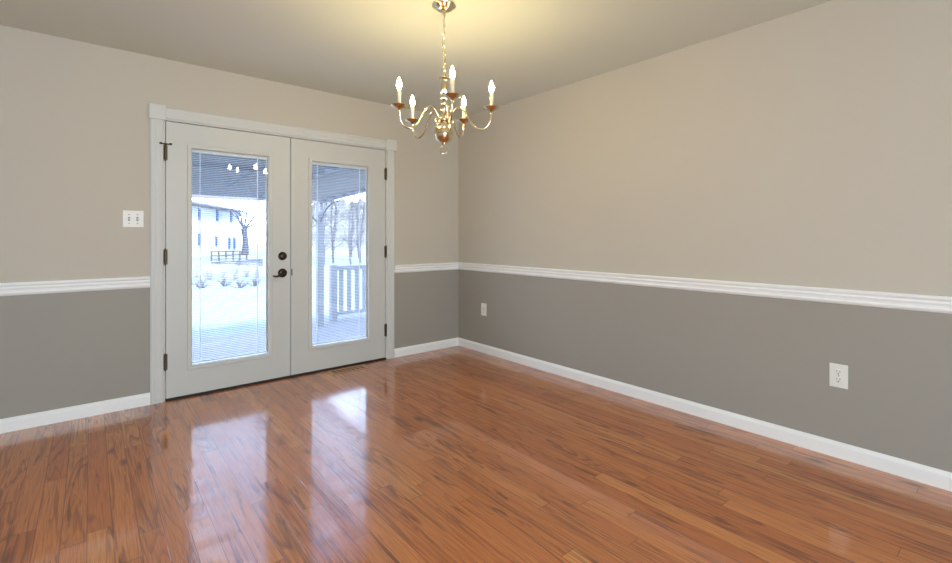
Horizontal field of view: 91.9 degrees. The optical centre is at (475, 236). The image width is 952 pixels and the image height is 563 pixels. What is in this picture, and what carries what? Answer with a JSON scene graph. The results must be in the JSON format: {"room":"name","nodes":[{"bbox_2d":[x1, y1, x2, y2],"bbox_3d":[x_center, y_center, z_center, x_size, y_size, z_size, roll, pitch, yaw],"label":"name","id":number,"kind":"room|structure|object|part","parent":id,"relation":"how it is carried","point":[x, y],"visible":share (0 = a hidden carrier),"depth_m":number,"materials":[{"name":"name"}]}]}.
{"room":"empty dining room","nodes":[
{"label":"empty dining room","id":0,"kind":"room"},
{"bbox_2d":[0,25,457,418],"bbox_3d":[-2.135,0.016,3.444,5.250,2.560,0.150,0,0,-40],"label":"wall","id":1,"kind":"structure","parent":0,"point":[75,120],"depth_m":3.07,"materials":[{"name":"beige paint"}]},
{"bbox_2d":[0,392,149,433],"bbox_3d":[-3.147,1.134,2.487,2.269,0.083,0.014,0,0,-40],"label":"baseboard","id":2,"kind":"structure","parent":1,"relation":"attached to","point":[10,424],"depth_m":2.95,"materials":[{"name":"white paint"}]},
{"bbox_2d":[0,276,149,295],"bbox_3d":[-3.144,0.318,2.483,2.269,0.079,0.025,0,0,-40],"label":"chair rail","id":3,"kind":"object","parent":1,"relation":"attached to","point":[78,285],"visible":1,"depth_m":2.95,"materials":[{"name":"white paint"}]},
{"bbox_2d":[123,210,143,226],"bbox_3d":[-2.349,-0.119,3.155,0.117,0.115,0.017,0,0,-40],"label":"light switch","id":4,"kind":"object","parent":1,"relation":"attached to","point":[130,218],"visible":1,"depth_m":3.16,"materials":[{"name":"white plastic"}]},
{"bbox_2d":[159,121,289,398],"bbox_3d":[-1.894,0.174,3.544,0.906,1.992,0.116,0,0,-40],"label":"door","id":5,"kind":"structure","parent":1,"relation":"in","point":[182,377],"depth_m":3.50,"materials":[{"name":"grey paint"}]},
{"bbox_3d":[-1.900,0.153,3.574,0.591,1.654,0.064,0,0,-40],"label":"glazing frame","id":6,"kind":"part","parent":5,"relation":"part of","materials":[{"name":"grey"}]},
{"bbox_3d":[-1.902,0.935,3.575,0.521,0.010,0.011,0,0,-40],"label":"rail","id":7,"kind":"part","parent":5,"relation":"part of","materials":[{"name":"white"}]},
{"bbox_2d":[192,154,266,360],"bbox_3d":[-1.902,0.157,3.575,0.521,1.527,0.011,0,0,-40],"label":"blind","id":8,"kind":"object","parent":5,"relation":"attached to","point":[257,174],"depth_m":3.59,"materials":[{"name":"white plastic"}]},
{"bbox_3d":[-1.592,0.303,3.793,0.074,0.074,0.016,0,0,-40],"label":"handle","id":9,"kind":"part","parent":5,"relation":"part of","materials":[{"name":"brown metal"}]},
{"bbox_2d":[149,103,396,404],"bbox_3d":[-1.568,0.123,3.890,1.966,2.106,0.154,0,0,-40],"label":"door frame","id":10,"kind":"structure","parent":1,"relation":"attached to","point":[159,114],"depth_m":3.36,"materials":[{"name":"white paint"}]},
{"bbox_3d":[-2.248,0.176,3.241,0.078,2.000,0.016,0,0,-40],"label":"casing","id":11,"kind":"part","parent":10,"relation":"part of","materials":[{"name":"white paint"}]},
{"bbox_3d":[-1.534,-0.878,3.839,1.752,0.083,0.016,0,0,-40],"label":"head casing","id":12,"kind":"part","parent":10,"relation":"part of","materials":[{"name":"white paint"}]},
{"bbox_3d":[-0.822,0.176,4.437,0.078,2.000,0.016,0,0,-40],"label":"casing","id":13,"kind":"part","parent":10,"relation":"part of","materials":[{"name":"white paint"}]},
{"bbox_2d":[290,138,386,374],"bbox_3d":[-1.215,0.174,4.147,0.900,1.992,0.072,0,0,-39],"label":"door","id":14,"kind":"structure","parent":1,"relation":"in","point":[305,356],"depth_m":4.08,"materials":[{"name":"grey paint"}]},
{"bbox_3d":[-1.224,0.935,4.143,0.516,0.010,0.011,0,0,-40],"label":"rail","id":15,"kind":"part","parent":14,"relation":"part of","materials":[{"name":"white"}]},
{"bbox_2d":[312,166,366,342],"bbox_3d":[-1.224,0.157,4.143,0.516,1.527,0.011,0,0,-40],"label":"blind","id":16,"kind":"object","parent":14,"relation":"attached to","point":[317,168],"depth_m":4.14,"materials":[{"name":"white plastic"}]},
{"bbox_3d":[-1.222,0.153,4.142,0.586,1.654,0.064,0,0,-40],"label":"glazing frame","id":17,"kind":"part","parent":14,"relation":"part of","materials":[{"name":"grey"}]},
{"bbox_2d":[394,338,457,357],"bbox_3d":[-0.489,1.134,4.717,0.792,0.083,0.014,0,0,-40],"label":"baseboard","id":18,"kind":"structure","parent":1,"relation":"attached to","point":[398,352],"depth_m":4.69,"materials":[{"name":"white paint"}]},
{"bbox_2d":[394,262,457,272],"bbox_3d":[-0.486,0.318,4.713,0.792,0.079,0.025,0,0,-40],"label":"chair rail","id":19,"kind":"object","parent":1,"relation":"attached to","point":[452,265],"visible":1,"depth_m":4.68,"materials":[{"name":"white paint"}]},
{"bbox_2d":[0,0,832,118],"bbox_3d":[-0.046,-1.324,0.954,5.250,0.120,6.650,0,0,-40],"label":"ceiling","id":20,"kind":"structure","parent":0,"point":[359,49],"depth_m":2.91,"materials":[{"name":"white paint"}]},
{"bbox_2d":[391,0,498,153],"bbox_3d":[-0.193,-0.857,2.517,0.574,0.815,0.574,0,0,-40],"label":"chandelier","id":21,"kind":"object","parent":20,"relation":"hanging from","point":[443,132],"visible":1,"depth_m":2.49,"materials":[{"name":"gold metal"}]},
{"bbox_3d":[-0.398,-0.792,2.381,0.028,0.065,0.028,0,0,-40],"label":"bulb","id":22,"kind":"part","parent":21,"relation":"part of","materials":[{"name":"white glass"}]},
{"bbox_3d":[-0.371,-0.792,2.686,0.028,0.065,0.028,0,0,-40],"label":"bulb","id":23,"kind":"part","parent":21,"relation":"part of","materials":[{"name":"white glass"}]},
{"bbox_3d":[-0.295,-0.633,2.443,0.248,0.141,0.009,0,0,-31],"label":"arm","id":24,"kind":"part","parent":21,"relation":"part of","materials":[{"name":"gold metal"}]},
{"bbox_3d":[-0.281,-0.633,2.607,0.248,0.141,0.009,0,0,41],"label":"arm","id":25,"kind":"part","parent":21,"relation":"part of","materials":[{"name":"gold metal"}]},
{"bbox_3d":[-0.175,-0.551,2.515,0.109,0.118,0.109,0,0,-40],"label":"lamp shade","id":26,"kind":"part","parent":21,"relation":"part of","materials":[{"name":"gold metal"}]},
{"bbox_3d":[-0.143,-0.640,2.378,0.009,0.133,0.248,0,0,-13],"label":"arm","id":27,"kind":"part","parent":21,"relation":"part of","materials":[{"name":"gold metal"}]},
{"bbox_3d":[-0.116,-0.807,2.262,0.028,0.065,0.028,0,0,-40],"label":"bulb","id":28,"kind":"part","parent":21,"relation":"part of","materials":[{"name":"white glass"}]},
{"bbox_3d":[-0.120,-0.641,2.645,0.009,0.132,0.248,0,0,23],"label":"arm","id":29,"kind":"part","parent":21,"relation":"part of","materials":[{"name":"gold metal"}]},
{"bbox_3d":[-0.073,-0.809,2.755,0.028,0.065,0.028,0,0,-40],"label":"bulb","id":30,"kind":"part","parent":21,"relation":"part of","materials":[{"name":"white glass"}]},
{"bbox_3d":[-0.035,-0.642,2.503,0.248,0.131,0.009,0,0,5],"label":"arm","id":31,"kind":"part","parent":21,"relation":"part of","materials":[{"name":"gold metal"}]},
{"bbox_3d":[0.084,-0.811,2.493,0.028,0.065,0.028,0,0,-40],"label":"bulb","id":32,"kind":"part","parent":21,"relation":"part of","materials":[{"name":"white glass"}]},
{"bbox_2d":[0,346,951,562],"bbox_3d":[-0.055,1.236,0.848,5.100,0.120,6.500,0,0,-40],"label":"floor","id":33,"kind":"structure","parent":0,"point":[455,454],"depth_m":2.23,"materials":[{"name":"brown wood"}]},
{"bbox_2d":[165,358,385,401],"bbox_3d":[-1.581,1.169,3.894,1.761,0.013,0.152,0,0,-40],"label":"threshold","id":34,"kind":"object","parent":33,"relation":"on","point":[290,376],"visible":0.45,"depth_m":3.71,"materials":[{"name":"black rubber"}]},
{"bbox_2d":[326,364,369,374],"bbox_3d":[-1.125,1.174,4.053,0.350,0.004,0.125,0,0,-40],"label":"floor vent","id":35,"kind":"object","parent":33,"relation":"in","point":[358,367],"visible":1,"depth_m":4.05,"materials":[{"name":"brown wood"}]},
{"bbox_2d":[458,0,951,472],"bbox_3d":[1.956,0.016,2.535,0.150,2.560,6.500,0,0,-40],"label":"wall","id":36,"kind":"structure","parent":0,"point":[810,147],"depth_m":2.80,"materials":[{"name":"beige paint"}]},
{"bbox_2d":[481,303,485,315],"bbox_3d":[0.078,0.739,4.650,0.009,0.125,0.080,0,0,-40],"label":"wall outlet","id":37,"kind":"object","parent":36,"relation":"attached to","point":[483,305],"visible":1,"depth_m":4.65,"materials":[{"name":"white plastic"}]},
{"bbox_2d":[458,337,951,491],"bbox_3d":[1.861,1.134,2.521,0.014,0.083,6.400,0,0,-40],"label":"baseboard","id":38,"kind":"structure","parent":36,"relation":"attached to","point":[931,476],"depth_m":2.76,"materials":[{"name":"white paint"}]},
{"bbox_2d":[458,262,951,313],"bbox_3d":[1.857,0.318,2.517,0.025,0.079,6.400,0,0,-40],"label":"chair rail","id":39,"kind":"object","parent":36,"relation":"attached to","point":[916,302],"visible":1,"depth_m":2.75,"materials":[{"name":"white paint"}]},
{"bbox_2d":[829,363,847,388],"bbox_3d":[1.927,0.742,2.446,0.009,0.125,0.080,0,0,-40],"label":"wall outlet","id":40,"kind":"object","parent":36,"relation":"attached to","point":[838,373],"visible":1,"depth_m":2.44,"materials":[{"name":"white plastic"}]},
{"bbox_2d":[835,376,841,382],"bbox_3d":[1.925,0.762,2.444,0.003,0.034,0.034,0,0,-40],"label":"receptacle","id":41,"kind":"object","parent":40,"relation":"attached to","point":[838,379],"depth_m":2.44,"materials":[{"name":"white plastic"}]},
{"bbox_2d":[835,369,841,374],"bbox_3d":[1.925,0.722,2.444,0.003,0.034,0.034,0,0,-40],"label":"receptacle","id":42,"kind":"object","parent":40,"relation":"attached to","point":[837,371],"depth_m":2.44,"materials":[{"name":"white plastic"}]},
{"label":"outside","id":43,"kind":"structure","parent":0,"visible":0},
{"bbox_2d":[192,244,365,338],"bbox_3d":[-16.435,1.996,63.243,130.000,0.400,109.840,0,0,-40],"label":"lawn","id":44,"kind":"structure","parent":43,"point":[328,253],"depth_m":13.74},
{"bbox_2d":[192,262,205,276],"bbox_3d":[-12.203,1.365,20.081,1.013,0.882,0.933,0,0,-34],"label":"shrub","id":45,"kind":"object","parent":44,"relation":"on","point":[198,269],"visible":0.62,"depth_m":20.16,"materials":[{"name":"grey plant"}]},
{"bbox_2d":[192,278,210,287],"bbox_3d":[-9.493,1.607,15.985,0.624,0.403,0.901,0,0,38],"label":"shrub","id":46,"kind":"object","parent":44,"relation":"on","point":[201,285],"visible":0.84,"depth_m":15.96,"materials":[{"name":"grey plant"}]},
{"bbox_2d":[199,259,224,279],"bbox_3d":[-10.797,1.332,18.958,1.362,0.949,1.072,0,0,11],"label":"shrub","id":47,"kind":"object","parent":44,"relation":"on","point":[209,274],"visible":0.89,"depth_m":18.88,"materials":[{"name":"grey plant"}]},
{"bbox_2d":[192,201,243,257],"bbox_3d":[-27.841,-0.899,42.156,7.700,5.390,15.314,0,0,-10],"label":"house","id":48,"kind":"structure","parent":44,"relation":"on","point":[195,222],"depth_m":42.77,"materials":[{"name":"grey"}]},
{"bbox_2d":[211,260,234,277],"bbox_3d":[-10.955,1.343,20.093,0.993,0.924,1.136,0,0,38],"label":"shrub","id":49,"kind":"object","parent":44,"relation":"on","point":[218,269],"visible":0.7,"depth_m":20.08,"materials":[{"name":"grey plant"}]},
{"bbox_2d":[216,276,233,285],"bbox_3d":[-9.062,1.607,16.644,0.624,0.403,0.901,0,0,-37],"label":"shrub","id":50,"kind":"object","parent":44,"relation":"on","point":[223,281],"visible":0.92,"depth_m":16.58,"materials":[{"name":"grey plant"}]},
{"bbox_2d":[211,250,246,260],"bbox_3d":[-18.211,1.436,34.000,0.108,0.720,2.624,0,0,37],"label":"rail fence","id":51,"kind":"object","parent":44,"relation":"on","point":[218,255],"visible":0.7,"depth_m":33.86,"materials":[{"name":"grey wood"}]},
{"bbox_2d":[217,256,246,279],"bbox_3d":[-10.097,1.283,19.022,1.205,1.049,1.110,0,0,30],"label":"shrub","id":52,"kind":"object","parent":44,"relation":"on","point":[236,270],"visible":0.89,"depth_m":18.99,"materials":[{"name":"grey plant"}]},
{"bbox_2d":[211,259,262,266],"bbox_3d":[-14.950,1.566,28.625,5.396,0.460,0.300,0,0,34],"label":"wall","id":53,"kind":"structure","parent":44,"relation":"on","point":[238,261],"depth_m":27.95,"materials":[{"name":"grey stone"}]},
{"bbox_2d":[225,276,253,287],"bbox_3d":[-8.241,1.607,16.039,0.901,0.403,0.624,0,0,-21],"label":"shrub","id":54,"kind":"object","parent":44,"relation":"on","point":[239,283],"visible":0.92,"depth_m":15.97,"materials":[{"name":"grey plant"}]},
{"bbox_2d":[228,258,255,276],"bbox_3d":[-10.283,1.321,20.258,1.394,0.971,1.097,0,0,17],"label":"shrub","id":55,"kind":"object","parent":44,"relation":"on","point":[247,273],"visible":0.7,"depth_m":20.23,"materials":[{"name":"grey plant"}]},
{"bbox_2d":[223,199,265,254],"bbox_3d":[-22.125,-1.823,44.807,5.806,7.280,3.331,0,0,17],"label":"bare tree","id":56,"kind":"object","parent":44,"relation":"on","point":[244,227],"visible":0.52,"depth_m":44.83,"materials":[{"name":"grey plant"}]},
{"bbox_2d":[244,261,264,278],"bbox_3d":[-9.187,1.304,19.185,1.235,1.005,1.080,0,0,-28],"label":"shrub","id":57,"kind":"object","parent":44,"relation":"on","point":[255,266],"visible":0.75,"depth_m":19.08,"materials":[{"name":"grey plant"}]},
{"bbox_2d":[248,276,264,285],"bbox_3d":[-8.019,1.607,16.577,0.624,0.403,0.901,0,0,-6],"label":"shrub","id":58,"kind":"object","parent":44,"relation":"on","point":[255,280],"visible":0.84,"depth_m":16.58,"materials":[{"name":"grey plant"}]},
{"bbox_2d":[192,313,365,363],"bbox_3d":[-2.615,1.711,6.312,8.400,0.170,4.822,0,0,-40],"label":"deck","id":59,"kind":"object","parent":44,"relation":"on","point":[358,317],"visible":0.09,"depth_m":7.32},
{"bbox_2d":[192,152,365,326],"bbox_3d":[-3.313,0.376,5.432,4.700,2.499,3.980,0,0,-40],"label":"pergola","id":60,"kind":"object","parent":59,"relation":"on","point":[195,183],"visible":0.2,"depth_m":6.29,"materials":[{"name":"grey paint"}]},
{"bbox_3d":[-2.833,0.514,8.360,0.110,2.223,0.110,0,0,-40],"label":"post","id":61,"kind":"part","parent":60,"relation":"part of","materials":[{"name":"grey paint"}]},
{"bbox_2d":[329,264,365,319],"bbox_3d":[-1.814,1.091,9.776,2.640,1.070,0.120,0,0,-40],"label":"deck railing","id":62,"kind":"object","parent":59,"relation":"on","point":[334,268],"visible":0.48,"depth_m":9.08,"materials":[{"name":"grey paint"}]},
{"bbox_3d":[-2.779,1.091,8.966,0.120,1.070,0.120,0,0,-40],"label":"newel post","id":63,"kind":"part","parent":62,"relation":"part of","materials":[{"name":"grey paint"}]},
{"bbox_3d":[-1.814,0.621,9.776,2.400,0.090,0.110,0,0,-40],"label":"rail","id":64,"kind":"part","parent":62,"relation":"part of","materials":[{"name":"grey paint"}]},
{"bbox_3d":[-1.814,1.511,9.776,2.420,0.070,0.040,0,0,-40],"label":"rail","id":65,"kind":"part","parent":62,"relation":"part of","materials":[{"name":"grey paint"}]},
{"bbox_2d":[313,204,333,244],"bbox_3d":[-11.351,-1.136,34.031,2.284,5.874,1.986,0,0,-27],"label":"bare tree","id":66,"kind":"object","parent":44,"relation":"on","point":[313,204],"visible":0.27,"depth_m":34.24,"materials":[{"name":"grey plant"}]},
{"bbox_2d":[312,203,340,264],"bbox_3d":[-9.496,-1.015,28.725,2.052,5.630,2.333,0,0,-7],"label":"bare tree","id":67,"kind":"object","parent":44,"relation":"on","point":[325,246],"visible":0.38,"depth_m":28.59,"materials":[{"name":"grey plant"}]},
{"bbox_2d":[312,202,344,248],"bbox_3d":[-11.671,-2.213,36.899,3.064,8.024,2.724,0,0,25],"label":"bare tree","id":68,"kind":"object","parent":44,"relation":"on","point":[328,202],"visible":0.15,"depth_m":36.84,"materials":[{"name":"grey plant"}]},
{"bbox_2d":[326,202,342,240],"bbox_3d":[-13.036,-1.698,42.202,2.551,6.998,2.900,0,0,-34],"label":"bare tree","id":69,"kind":"object","parent":44,"relation":"on","point":[342,202],"visible":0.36,"depth_m":42.29,"materials":[{"name":"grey plant"}]},
{"bbox_2d":[324,198,347,262],"bbox_3d":[-9.570,-1.946,30.815,2.352,7.486,2.312,0,0,-14],"label":"bare tree","id":70,"kind":"object","parent":44,"relation":"on","point":[333,247],"visible":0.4,"depth_m":30.73,"materials":[{"name":"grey plant"}]},
{"bbox_2d":[335,194,363,263],"bbox_3d":[-7.833,-1.831,28.687,1.783,7.264,2.681,0,0,38],"label":"bare tree","id":71,"kind":"object","parent":44,"relation":"on","point":[349,215],"visible":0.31,"depth_m":28.52,"materials":[{"name":"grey plant"}]},
{"bbox_2d":[339,197,363,248],"bbox_3d":[-9.276,-2.091,34.405,2.402,7.776,2.443,0,0,-13],"label":"bare tree","id":72,"kind":"object","parent":44,"relation":"on","point":[351,229],"visible":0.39,"depth_m":34.25,"materials":[{"name":"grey plant"}]},
{"bbox_2d":[343,194,360,256],"bbox_3d":[-10.635,-2.102,39.761,2.649,7.802,2.979,0,0,-17],"label":"bare tree","id":73,"kind":"object","parent":44,"relation":"on","point":[353,230],"visible":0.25,"depth_m":39.78,"materials":[{"name":"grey plant"}]},
{"bbox_2d":[347,192,365,262],"bbox_3d":[-7.780,-1.628,31.135,2.500,6.858,2.841,0,0,-19],"label":"bare tree","id":74,"kind":"object","parent":44,"relation":"on","point":[364,205],"visible":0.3,"depth_m":31.21,"materials":[{"name":"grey plant"}]},
{"bbox_2d":[351,193,365,258],"bbox_3d":[-9.258,-0.973,36.549,1.875,5.547,2.157,0,0,-16],"label":"bare tree","id":75,"kind":"object","parent":44,"relation":"on","point":[357,247],"visible":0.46,"depth_m":36.59,"materials":[{"name":"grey plant"}]},
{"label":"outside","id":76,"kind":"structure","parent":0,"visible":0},
{"bbox_2d":[312,198,365,246],"bbox_3d":[-17.898,-2.646,87.106,34.406,9.283,35.651,0,0,-40],"label":"hillside","id":77,"kind":"structure","parent":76,"point":[344,203],"depth_m":80.83,"materials":[{"name":"white snow"}]}
]}

